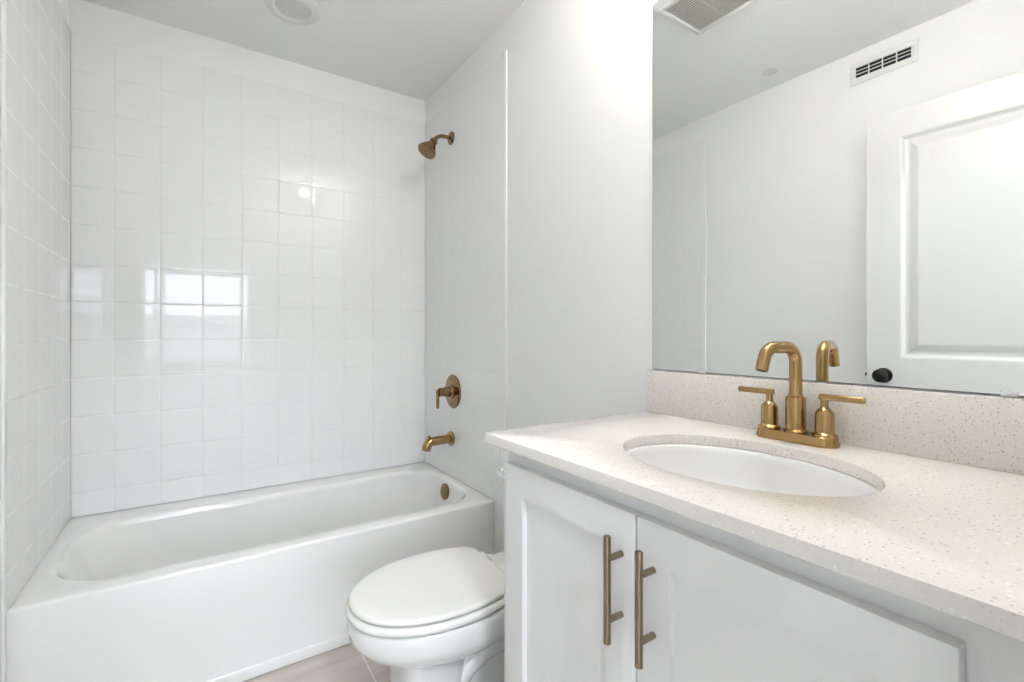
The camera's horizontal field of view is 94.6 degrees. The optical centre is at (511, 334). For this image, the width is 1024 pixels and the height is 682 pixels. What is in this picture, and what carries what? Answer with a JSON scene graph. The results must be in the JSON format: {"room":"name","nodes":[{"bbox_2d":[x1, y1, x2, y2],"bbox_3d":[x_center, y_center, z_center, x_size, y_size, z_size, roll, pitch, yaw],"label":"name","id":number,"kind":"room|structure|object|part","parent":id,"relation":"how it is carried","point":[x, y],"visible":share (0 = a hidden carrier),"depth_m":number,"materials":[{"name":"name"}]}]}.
{"room":"bathroom","nodes":[
{"label":"bathroom","id":0,"kind":"room"},
{"bbox_2d":[0,0,70,681],"bbox_3d":[-1.143,-0.104,0.872,0.100,2.500,2.600,0,0,-34],"label":"wall","id":1,"kind":"structure","parent":0,"point":[35,35],"depth_m":1.45,"materials":[{"name":"white tile"}]},
{"bbox_2d":[69,0,425,517],"bbox_3d":[-1.164,-0.104,2.356,1.532,2.500,0.108,0,0,-34],"label":"wall","id":2,"kind":"structure","parent":0,"point":[248,226],"depth_m":2.19,"materials":[{"name":"white tile"}]},
{"bbox_2d":[83,0,524,100],"bbox_3d":[-0.435,-1.379,1.273,1.724,0.050,2.720,0,0,-34],"label":"ceiling","id":3,"kind":"structure","parent":0,"point":[410,48],"depth_m":2.10,"materials":[{"name":"white paint"}]},
{"bbox_2d":[264,0,320,24],"bbox_3d":[-0.904,-1.346,1.952,0.212,0.017,0.212,0,0,-34],"label":"recessed light","id":4,"kind":"object","parent":3,"relation":"in","point":[298,12],"visible":1,"depth_m":1.96,"materials":[{"name":"white plastic"}]},
{"bbox_2d":[243,643,388,681],"bbox_3d":[-0.435,1.171,1.273,1.724,0.050,2.720,0,0,-34],"label":"floor","id":5,"kind":"structure","parent":0,"point":[344,663],"depth_m":1.61,"materials":[{"name":"tile"}]},
{"bbox_2d":[6,462,493,681],"bbox_3d":[-0.923,0.941,1.996,1.531,0.410,0.772,0,0,-34],"label":"bathtub","id":6,"kind":"object","parent":5,"relation":"on","point":[240,586],"visible":0.83,"depth_m":1.66,"materials":[{"name":"white ceramic"}]},
{"bbox_2d":[345,448,504,681],"bbox_3d":[-0.092,0.745,1.406,0.777,0.801,0.388,0,0,-34],"label":"toilet","id":7,"kind":"object","parent":5,"relation":"on","point":[436,615],"visible":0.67,"depth_m":1.22,"materials":[{"name":"white ceramic"}]},
{"bbox_3d":[-0.233,0.712,1.312,0.436,0.022,0.369,0,0,-34],"label":"seat","id":8,"kind":"part","parent":7,"relation":"part of","materials":[{"name":"white plastic"}]},
{"bbox_3d":[-0.233,0.690,1.312,0.421,0.014,0.352,0,0,-34],"label":"lid","id":9,"kind":"part","parent":7,"relation":"part of","materials":[{"name":"white plastic"}]},
{"bbox_3d":[-0.026,0.469,1.592,0.028,0.026,0.088,0,0,-34],"label":"flush lever","id":10,"kind":"part","parent":7,"relation":"part of","materials":[{"name":"silver metal"}]},
{"bbox_3d":[0.139,0.543,1.560,0.218,0.324,0.368,0,0,-34],"label":"tank","id":11,"kind":"part","parent":7,"relation":"part of","materials":[{"name":"white ceramic"}]},
{"bbox_2d":[505,450,1023,681],"bbox_3d":[0.411,0.695,0.852,0.583,0.901,0.837,0,0,-34],"label":"vanity cabinet","id":12,"kind":"object","parent":5,"relation":"on","point":[603,584],"visible":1,"depth_m":0.67,"materials":[{"name":"white paint"}]},
{"bbox_3d":[0.100,0.644,0.886,0.005,0.616,0.246,0,0,-34],"label":"door panel","id":13,"kind":"part","parent":12,"relation":"part of","materials":[{"name":"white paint"}]},
{"bbox_3d":[0.096,0.644,0.883,0.018,0.732,0.362,0,0,-34],"label":"door","id":14,"kind":"part","parent":12,"relation":"part of","materials":[{"name":"white paint"}]},
{"bbox_3d":[0.158,0.395,0.740,0.038,0.167,0.012,0,0,-34],"label":"handle","id":15,"kind":"part","parent":12,"relation":"part of","materials":[{"name":"gold metal"}]},
{"bbox_3d":[0.193,0.395,0.687,0.038,0.167,0.012,0,0,-34],"label":"handle","id":16,"kind":"part","parent":12,"relation":"part of","materials":[{"name":"gold metal"}]},
{"bbox_2d":[485,411,1023,641],"bbox_3d":[0.412,0.233,0.869,0.562,0.022,0.865,0,0,-34],"label":"countertop","id":17,"kind":"structure","parent":12,"relation":"on","point":[946,537],"depth_m":0.61,"materials":[{"name":"stone"}]},
{"bbox_2d":[626,444,879,496],"bbox_3d":[0.402,0.321,0.853,0.378,0.153,0.478,0,0,-34],"label":"sink basin","id":18,"kind":"object","parent":17,"relation":"in","point":[747,469],"visible":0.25,"depth_m":0.98,"materials":[{"name":"white ceramic"}]},
{"bbox_2d":[738,341,865,448],"bbox_3d":[0.558,0.117,0.965,0.139,0.208,0.247,0,0,-34],"label":"faucet","id":19,"kind":"object","parent":17,"relation":"on","point":[795,431],"visible":1,"depth_m":0.97,"materials":[{"name":"brown metal"}]},
{"bbox_3d":[0.546,0.124,1.058,0.012,0.012,0.078,0,0,-34],"label":"lever","id":20,"kind":"part","parent":19,"relation":"part of","materials":[{"name":"brown metal"}]},
{"bbox_3d":[0.563,0.164,1.033,0.043,0.079,0.043,0,0,-34],"label":"handle","id":21,"kind":"part","parent":19,"relation":"part of","materials":[{"name":"brown metal"}]},
{"bbox_3d":[0.547,0.073,0.968,0.126,0.119,0.024,0,0,-24],"label":"spout","id":22,"kind":"part","parent":19,"relation":"part of","materials":[{"name":"brown metal"}]},
{"bbox_3d":[0.593,0.163,0.988,0.045,0.080,0.045,0,0,-34],"label":"spout","id":23,"kind":"part","parent":19,"relation":"part of","materials":[{"name":"brown metal"}]},
{"bbox_3d":[0.593,0.212,0.988,0.054,0.020,0.161,0,0,-34],"label":"plate","id":24,"kind":"part","parent":19,"relation":"part of","materials":[{"name":"brown metal"}]},
{"bbox_3d":[0.623,0.164,0.943,0.043,0.079,0.043,0,0,-34],"label":"handle","id":25,"kind":"part","parent":19,"relation":"part of","materials":[{"name":"brown metal"}]},
{"bbox_3d":[0.640,0.124,0.918,0.012,0.012,0.078,0,0,-34],"label":"lever","id":26,"kind":"part","parent":19,"relation":"part of","materials":[{"name":"brown metal"}]},
{"bbox_3d":[0.305,0.644,0.579,0.005,0.616,0.252,0,0,-34],"label":"door panel","id":27,"kind":"part","parent":12,"relation":"part of","materials":[{"name":"white paint"}]},
{"bbox_3d":[0.301,0.644,0.577,0.018,0.732,0.368,0,0,-34],"label":"door","id":28,"kind":"part","parent":12,"relation":"part of","materials":[{"name":"white paint"}]},
{"bbox_2d":[425,0,1023,553],"bbox_3d":[0.203,-0.104,1.772,0.108,2.500,2.600,0,0,-34],"label":"wall","id":29,"kind":"structure","parent":0,"point":[539,206],"depth_m":1.83,"materials":[{"name":"white paint"}]},
{"bbox_2d":[418,131,453,158],"bbox_3d":[-0.388,-0.970,2.397,0.180,0.161,0.096,0,0,-34],"label":"shower","id":30,"kind":"object","parent":29,"relation":"attached to","point":[427,149],"visible":1,"depth_m":2.37,"materials":[{"name":"brown metal"}]},
{"bbox_3d":[-0.356,-1.002,2.418,0.104,0.048,0.019,0,0,-34],"label":"shower arm","id":31,"kind":"part","parent":30,"relation":"part of","materials":[{"name":"brown metal"}]},
{"bbox_2d":[422,431,454,451],"bbox_3d":[-0.379,0.542,2.399,0.164,0.087,0.074,0,0,-34],"label":"tub spout","id":32,"kind":"object","parent":29,"relation":"attached to","point":[449,438],"visible":1,"depth_m":2.38,"materials":[{"name":"brown metal"}]},
{"bbox_2d":[436,374,460,408],"bbox_3d":[-0.341,0.290,2.404,0.094,0.174,0.174,0,0,-34],"label":"shower valve","id":33,"kind":"object","parent":29,"relation":"attached to","point":[451,391],"visible":1,"depth_m":2.39,"materials":[{"name":"brown metal"}]},
{"bbox_3d":[-0.370,0.325,2.385,0.024,0.096,0.022,0,0,-34],"label":"lever","id":34,"kind":"part","parent":33,"relation":"part of","materials":[{"name":"brown metal"}]},
{"bbox_3d":[-0.306,0.290,2.427,0.010,0.174,0.174,0,0,-34],"label":"valve plate","id":35,"kind":"part","parent":33,"relation":"part of","materials":[{"name":"brown metal"}]},
{"bbox_3d":[-0.056,0.939,2.064,0.002,0.407,0.085,0,0,-34],"label":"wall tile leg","id":36,"kind":"part","parent":29,"relation":"part of","materials":[{"name":"white"}]},
{"bbox_2d":[647,370,1023,474],"bbox_3d":[0.638,0.162,1.020,0.020,0.120,0.864,0,0,-34],"label":"backsplash","id":37,"kind":"structure","parent":29,"relation":"attached to","point":[982,431],"depth_m":0.90,"materials":[{"name":"stone"}]},
{"bbox_2d":[653,0,1023,396],"bbox_3d":[0.645,-0.429,1.019,0.009,1.060,0.850,0,0,-34],"label":"wall mirror","id":38,"kind":"object","parent":29,"relation":"attached to","point":[841,182],"visible":1,"depth_m":0.97,"materials":[{"name":"grey mirror"}]}
]}

